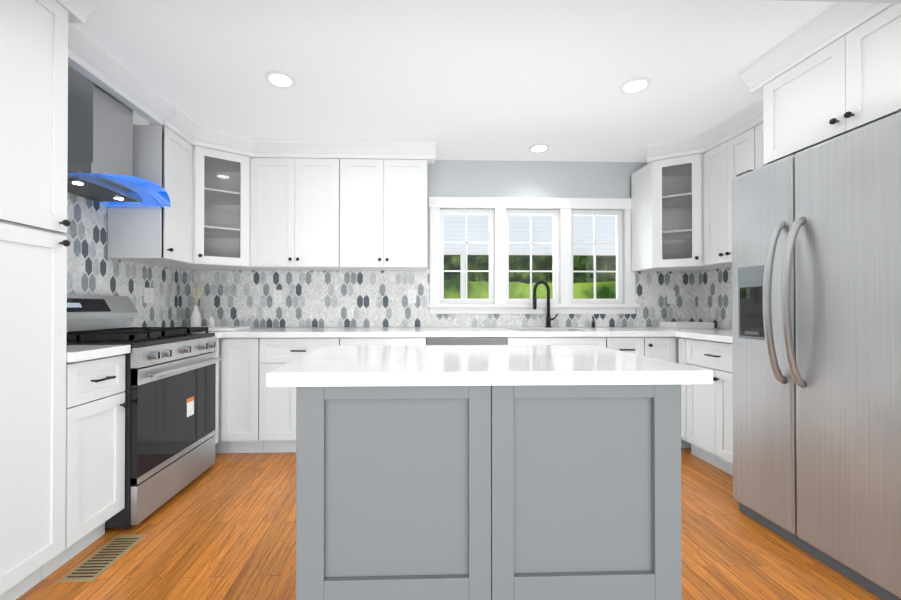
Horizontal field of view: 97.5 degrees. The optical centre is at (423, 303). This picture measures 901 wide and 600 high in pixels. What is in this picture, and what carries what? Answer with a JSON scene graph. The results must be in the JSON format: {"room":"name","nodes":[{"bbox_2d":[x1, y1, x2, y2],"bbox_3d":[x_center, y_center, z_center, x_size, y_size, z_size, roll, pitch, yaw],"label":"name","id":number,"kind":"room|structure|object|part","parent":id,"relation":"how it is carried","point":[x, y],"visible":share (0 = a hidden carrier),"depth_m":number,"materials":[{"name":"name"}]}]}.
{"room":"kitchen","nodes":[
{"label":"kitchen","id":0,"kind":"room"},
{"bbox_2d":[63,192,182,326],"bbox_3d":[-2.084,-0.291,2.516,0.006,0.984,1.860,0,0,-2],"label":"backsplash","id":1,"kind":"structure","parent":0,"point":[90,271],"depth_m":2.60,"materials":[{"name":"grey tile"}]},
{"bbox_2d":[143,288,153,302],"bbox_3d":[-2.092,-0.065,3.004,0.008,0.116,0.115,0,0,-2],"label":"electrical outlet plate","id":2,"kind":"object","parent":1,"relation":"attached to","point":[148,295],"depth_m":3.00,"materials":[{"name":"white plastic"}]},
{"bbox_2d":[16,448,881,599],"bbox_3d":[0.389,1.127,0.005,9.000,0.050,7.310,0,0,-2],"label":"floor","id":3,"kind":"structure","parent":0,"point":[223,527],"depth_m":1.78,"materials":[{"name":"brown wood"}]},
{"bbox_2d":[0,0,70,599],"bbox_3d":[-1.718,-0.040,1.357,0.645,2.300,0.455,0,0,-2],"label":"pantry cabinet","id":4,"kind":"object","parent":3,"relation":"on","point":[34,224],"visible":1,"depth_m":1.46,"materials":[{"name":"white paint"}]},
{"bbox_2d":[41,354,128,579],"bbox_3d":[-1.748,0.675,1.744,0.608,0.874,0.325,0,0,-2],"label":"base cabinet","id":5,"kind":"object","parent":3,"relation":"on","point":[96,404],"depth_m":1.74,"materials":[{"name":"white paint"}]},
{"bbox_2d":[66,345,130,361],"bbox_3d":[-1.738,0.217,1.748,0.638,0.040,0.325,0,0,-2],"label":"countertop","id":6,"kind":"structure","parent":5,"relation":"on","point":[76,353],"depth_m":1.75,"materials":[{"name":"stone"}]},
{"bbox_2d":[58,534,146,581],"bbox_3d":[-1.397,1.110,1.737,0.135,0.004,0.320,0,0,-2],"label":"floor vent","id":7,"kind":"object","parent":3,"relation":"in","point":[98,563],"visible":1,"depth_m":1.71,"materials":[{"name":"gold metal"}]},
{"bbox_2d":[66,294,222,529],"bbox_3d":[-1.696,0.531,2.302,0.710,1.170,0.776,0,0,-2],"label":"range","id":8,"kind":"object","parent":3,"relation":"on","point":[170,395],"visible":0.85,"depth_m":2.19,"materials":[{"name":"silver metal"}]},
{"bbox_2d":[212,338,228,452],"bbox_3d":[-1.759,0.684,3.163,0.671,0.874,0.608,0,0,-2],"label":"base cabinet","id":9,"kind":"object","parent":3,"relation":"on","point":[222,366],"depth_m":2.87,"materials":[{"name":"white paint"}]},
{"bbox_2d":[197,331,221,338],"bbox_3d":[-1.768,0.224,2.755,0.638,0.040,0.120,0,0,-2],"label":"countertop","id":10,"kind":"structure","parent":9,"relation":"on","point":[217,333],"depth_m":2.82,"materials":[{"name":"stone"}]},
{"bbox_2d":[229,338,268,452],"bbox_3d":[-1.317,0.684,3.176,0.332,0.874,0.608,0,0,-2],"label":"base cabinet","id":11,"kind":"object","parent":3,"relation":"on","point":[255,413],"depth_m":2.88,"materials":[{"name":"white paint"}]},
{"bbox_2d":[269,337,348,452],"bbox_3d":[-0.919,0.684,3.188,0.706,0.874,0.608,0,0,-2],"label":"base cabinet","id":12,"kind":"object","parent":3,"relation":"on","point":[282,351],"depth_m":2.89,"materials":[{"name":"white paint"}]},
{"bbox_2d":[349,337,425,345],"bbox_3d":[-0.338,0.685,3.206,0.698,0.874,0.608,0,0,-2],"label":"base cabinet","id":13,"kind":"object","parent":3,"relation":"on","point":[353,341],"depth_m":2.91,"materials":[{"name":"white paint"}]},
{"bbox_2d":[426,337,506,344],"bbox_3d":[0.313,0.685,3.200,0.597,0.872,0.625,0,0,-2],"label":"dishwasher","id":14,"kind":"object","parent":3,"relation":"on","point":[466,340],"visible":0.08,"depth_m":2.92,"materials":[{"name":"silver metal"}]},
{"bbox_2d":[296,385,682,599],"bbox_3d":[0.188,0.674,1.507,1.158,0.874,0.748,0,0,-2],"label":"kitchen island","id":15,"kind":"object","parent":3,"relation":"on","point":[488,472],"depth_m":1.16,"materials":[{"name":"grey paint"}]},
{"bbox_2d":[266,345,712,388],"bbox_3d":[0.188,0.215,1.511,1.282,0.040,0.778,0,0,-2],"label":"island countertop","id":16,"kind":"structure","parent":15,"relation":"on","point":[359,366],"depth_m":1.18,"materials":[{"name":"white stone"}]},
{"bbox_2d":[565,337,656,358],"bbox_3d":[1.509,0.685,3.261,0.411,0.874,0.608,0,0,-2],"label":"base cabinet","id":17,"kind":"object","parent":3,"relation":"on","point":[643,346],"depth_m":2.96,"materials":[{"name":"white paint"}]},
{"bbox_2d":[222,327,673,337],"bbox_3d":[0.205,0.227,3.215,4.611,0.040,0.641,0,0,-2],"label":"countertop","id":18,"kind":"structure","parent":17,"relation":"on","point":[289,332],"depth_m":2.93,"materials":[{"name":"stone"}]},
{"bbox_2d":[190,280,203,326],"bbox_3d":[-1.917,0.003,3.342,0.118,0.410,0.099,0,0,-2],"label":"vase","id":19,"kind":"object","parent":18,"relation":"on","point":[195,318],"visible":1,"depth_m":3.33,"materials":[{"name":"white ceramic"}]},
{"bbox_2d":[208,315,214,325],"bbox_3d":[-1.813,0.152,3.372,0.054,0.112,0.054,0,0,-2],"label":"bottle","id":20,"kind":"object","parent":18,"relation":"on","point":[211,320],"visible":0.81,"depth_m":3.35,"materials":[{"name":"white ceramic"}]},
{"bbox_2d":[193,326,249,330],"bbox_3d":[-1.639,0.194,3.076,0.450,0.024,0.300,0,0,-2],"label":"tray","id":21,"kind":"object","parent":18,"relation":"on","point":[224,328],"visible":0.52,"depth_m":3.04,"materials":[{"name":"white ceramic"}]},
{"bbox_2d":[533,280,594,327],"bbox_3d":[1.234,0.001,3.468,0.570,0.414,0.102,0,0,-2],"label":"faucet","id":22,"kind":"object","parent":18,"relation":"on","point":[548,320],"visible":1,"depth_m":3.47,"materials":[{"name":"black metal"}]},
{"bbox_2d":[660,322,713,328],"bbox_3d":[2.282,0.183,3.424,0.330,0.050,0.220,0,0,-2],"label":"tray","id":23,"kind":"object","parent":18,"relation":"on","point":[692,325],"visible":1,"depth_m":3.32,"materials":[{"name":"white ceramic"}]},
{"bbox_2d":[657,337,676,362],"bbox_3d":[1.744,0.685,3.268,0.300,0.874,0.608,0,0,-2],"label":"base cabinet","id":24,"kind":"object","parent":3,"relation":"on","point":[666,346],"depth_m":2.97,"materials":[{"name":"white paint"}]},
{"bbox_2d":[677,337,732,475],"bbox_3d":[2.220,0.681,2.612,0.607,0.874,0.680,0,0,-2],"label":"base cabinet","id":25,"kind":"object","parent":3,"relation":"on","point":[706,409],"depth_m":2.66,"materials":[{"name":"white paint"}]},
{"bbox_2d":[674,328,731,342],"bbox_3d":[2.206,0.222,2.553,0.651,0.040,0.761,0,0,-2],"label":"countertop","id":26,"kind":"structure","parent":25,"relation":"on","point":[716,334],"depth_m":2.77,"materials":[{"name":"stone"}]},
{"bbox_2d":[731,108,900,599],"bbox_3d":[2.062,0.206,1.742,0.962,1.812,0.806,0,0,-2],"label":"refrigerator","id":27,"kind":"object","parent":3,"relation":"on","point":[816,308],"visible":1,"depth_m":1.65,"materials":[{"name":"silver metal"}]},
{"bbox_3d":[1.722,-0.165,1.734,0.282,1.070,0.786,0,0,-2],"label":"handle","id":28,"kind":"part","parent":27,"relation":"part of","materials":[{"name":"silver metal"}]},
{"bbox_2d":[250,160,647,327],"bbox_3d":[0.193,-0.086,3.603,4.865,2.420,0.120,0,0,-2],"label":"wall","id":29,"kind":"structure","parent":0,"point":[520,179],"depth_m":3.57,"materials":[{"name":"grey paint"}]},
{"bbox_2d":[235,154,302,270],"bbox_3d":[-1.223,-0.738,3.306,0.477,0.880,0.374,0,0,-2],"label":"upper cabinet","id":30,"kind":"object","parent":29,"relation":"attached to","point":[268,191],"depth_m":3.18,"materials":[{"name":"white paint"}]},
{"bbox_2d":[303,158,346,270],"bbox_3d":[-0.863,-0.738,3.345,0.476,0.880,0.318,0,0,-2],"label":"upper cabinet","id":31,"kind":"object","parent":29,"relation":"attached to","point":[324,180],"depth_m":3.19,"materials":[{"name":"white paint"}]},
{"bbox_2d":[347,159,390,270],"bbox_3d":[-0.509,-0.738,3.355,0.476,0.880,0.318,0,0,-2],"label":"upper cabinet","id":32,"kind":"object","parent":29,"relation":"attached to","point":[368,180],"depth_m":3.20,"materials":[{"name":"white paint"}]},
{"bbox_2d":[391,159,426,270],"bbox_3d":[-0.179,-0.737,3.365,0.415,0.880,0.318,0,0,-2],"label":"upper cabinet","id":33,"kind":"object","parent":29,"relation":"attached to","point":[408,177],"depth_m":3.21,"materials":[{"name":"white paint"}]},
{"bbox_2d":[183,269,694,326],"bbox_3d":[0.195,-0.284,3.541,4.624,0.984,0.006,0,0,-2],"label":"backsplash","id":34,"kind":"structure","parent":29,"relation":"attached to","point":[321,298],"depth_m":3.51,"materials":[{"name":"grey tile"}]},
{"bbox_2d":[274,290,281,302],"bbox_3d":[-1.288,-0.066,3.488,0.072,0.116,0.008,0,0,-2],"label":"electrical outlet plate","id":35,"kind":"object","parent":34,"relation":"attached to","point":[277,293],"depth_m":3.49,"materials":[{"name":"white plastic"}]},
{"bbox_2d":[408,290,415,302],"bbox_3d":[-0.101,-0.066,3.524,0.072,0.116,0.008,0,0,-2],"label":"electrical outlet plate","id":36,"kind":"object","parent":34,"relation":"attached to","point":[411,293],"depth_m":3.52,"materials":[{"name":"white plastic"}]},
{"bbox_2d":[667,291,674,303],"bbox_3d":[2.260,-0.061,3.595,0.072,0.116,0.008,0,0,-2],"label":"electrical outlet plate","id":37,"kind":"object","parent":34,"relation":"attached to","point":[670,294],"depth_m":3.59,"materials":[{"name":"white plastic"}]},
{"bbox_2d":[56,0,894,163],"bbox_3d":[0.254,-1.243,2.344,4.291,0.117,2.295,0,0,-2],"label":"crown molding","id":38,"kind":"structure","parent":29,"relation":"attached to","point":[93,61],"depth_m":2.45,"materials":[{"name":"white wood"}]},
{"bbox_2d":[428,197,639,313],"bbox_3d":[0.989,-0.434,3.584,1.906,1.045,0.130,0,0,-2],"label":"window","id":39,"kind":"structure","parent":29,"relation":"in","point":[499,301],"depth_m":3.57,"materials":[{"name":"white wood"}]},
{"bbox_2d":[687,140,731,266],"bbox_3d":[2.319,-0.740,2.968,0.389,0.880,0.332,0,0,-2],"label":"upper cabinet","id":40,"kind":"object","parent":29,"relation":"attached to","point":[709,186],"depth_m":3.03,"materials":[{"name":"white paint"}]},
{"bbox_2d":[723,133,742,266],"bbox_3d":[2.361,-0.741,2.743,0.318,0.880,0.354,0,0,-2],"label":"upper cabinet","id":41,"kind":"object","parent":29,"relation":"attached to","point":[736,142],"depth_m":2.78,"materials":[{"name":"white paint"}]},
{"bbox_2d":[743,125,760,171],"bbox_3d":[2.368,-0.743,2.512,0.318,0.880,0.351,0,0,-2],"label":"upper cabinet","id":42,"kind":"object","parent":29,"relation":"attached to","point":[750,137],"depth_m":2.65,"materials":[{"name":"white paint"}]},
{"bbox_2d":[759,49,826,166],"bbox_3d":[2.199,-0.972,1.920,0.692,0.430,0.466,0,0,-2],"label":"upper cabinet","id":43,"kind":"object","parent":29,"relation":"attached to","point":[792,124],"depth_m":1.98,"materials":[{"name":"white paint"}]},
{"bbox_2d":[823,3,900,140],"bbox_3d":[2.209,-0.974,1.572,0.692,0.430,0.466,0,0,-2],"label":"upper cabinet","id":44,"kind":"object","parent":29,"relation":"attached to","point":[862,68],"depth_m":1.67,"materials":[{"name":"white paint"}]},
{"bbox_2d":[72,0,835,161],"bbox_3d":[0.389,-1.333,0.020,9.000,0.030,7.310,0,0,-2],"label":"ceiling","id":45,"kind":"structure","parent":0,"point":[499,80],"depth_m":2.16,"materials":[{"name":"white paint"}]},
{"bbox_2d":[265,71,295,88],"bbox_3d":[-0.830,-1.300,2.289,0.169,0.008,0.169,0,0,-8],"label":"recessed light","id":46,"kind":"object","parent":45,"relation":"in","point":[279,79],"depth_m":2.28,"materials":[{"name":"white plastic"}]},
{"bbox_2d":[528,144,549,152],"bbox_3d":[0.961,-1.294,3.279,0.169,0.008,0.169,0,0,-8],"label":"recessed light","id":47,"kind":"object","parent":45,"relation":"in","point":[537,148],"depth_m":3.27,"materials":[{"name":"white plastic"}]},
{"bbox_2d":[619,77,651,93],"bbox_3d":[1.263,-1.300,2.352,0.169,0.008,0.169,0,0,-8],"label":"recessed light","id":48,"kind":"object","parent":45,"relation":"in","point":[636,85],"depth_m":2.34,"materials":[{"name":"white plastic"}]},
{"bbox_2d":[695,267,731,328],"bbox_3d":[2.525,-0.058,2.888,0.006,0.524,1.390,0,0,-2],"label":"backsplash","id":49,"kind":"structure","parent":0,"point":[713,288],"depth_m":3.40,"materials":[{"name":"grey tile"}]},
{"bbox_2d":[777,0,900,2],"bbox_3d":[0.268,-1.119,1.126,4.865,0.384,0.110,0,0,-2],"label":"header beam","id":50,"kind":"structure","parent":0,"point":[879,1],"depth_m":1.21,"materials":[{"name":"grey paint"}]},
{"bbox_3d":[-2.139,-0.095,2.233,0.120,2.420,2.480,0,0,-2],"label":"wall","id":51,"kind":"structure","parent":0,"visible":0},
{"bbox_2d":[67,65,170,207],"bbox_3d":[-1.811,-0.966,2.268,0.522,0.668,0.660,0,0,-2],"label":"range hood","id":52,"kind":"object","parent":51,"relation":"attached to","point":[100,149],"visible":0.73,"depth_m":2.20,"materials":[{"name":"silver metal"}]},
{"bbox_2d":[107,125,206,266],"bbox_3d":[-1.864,-0.741,2.789,0.439,0.880,0.376,0,0,-2],"label":"upper cabinet","id":53,"kind":"object","parent":51,"relation":"attached to","point":[176,235],"depth_m":2.65,"materials":[{"name":"white paint"}]},
{"label":"outside","id":54,"kind":"structure","parent":0,"visible":0},
{"bbox_2d":[444,214,615,298],"bbox_3d":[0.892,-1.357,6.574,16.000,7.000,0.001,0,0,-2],"label":"window panes","id":55,"kind":"structure","parent":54,"point":[579,281],"depth_m":6.60,"materials":[{"name":"clear glass"}]}
]}

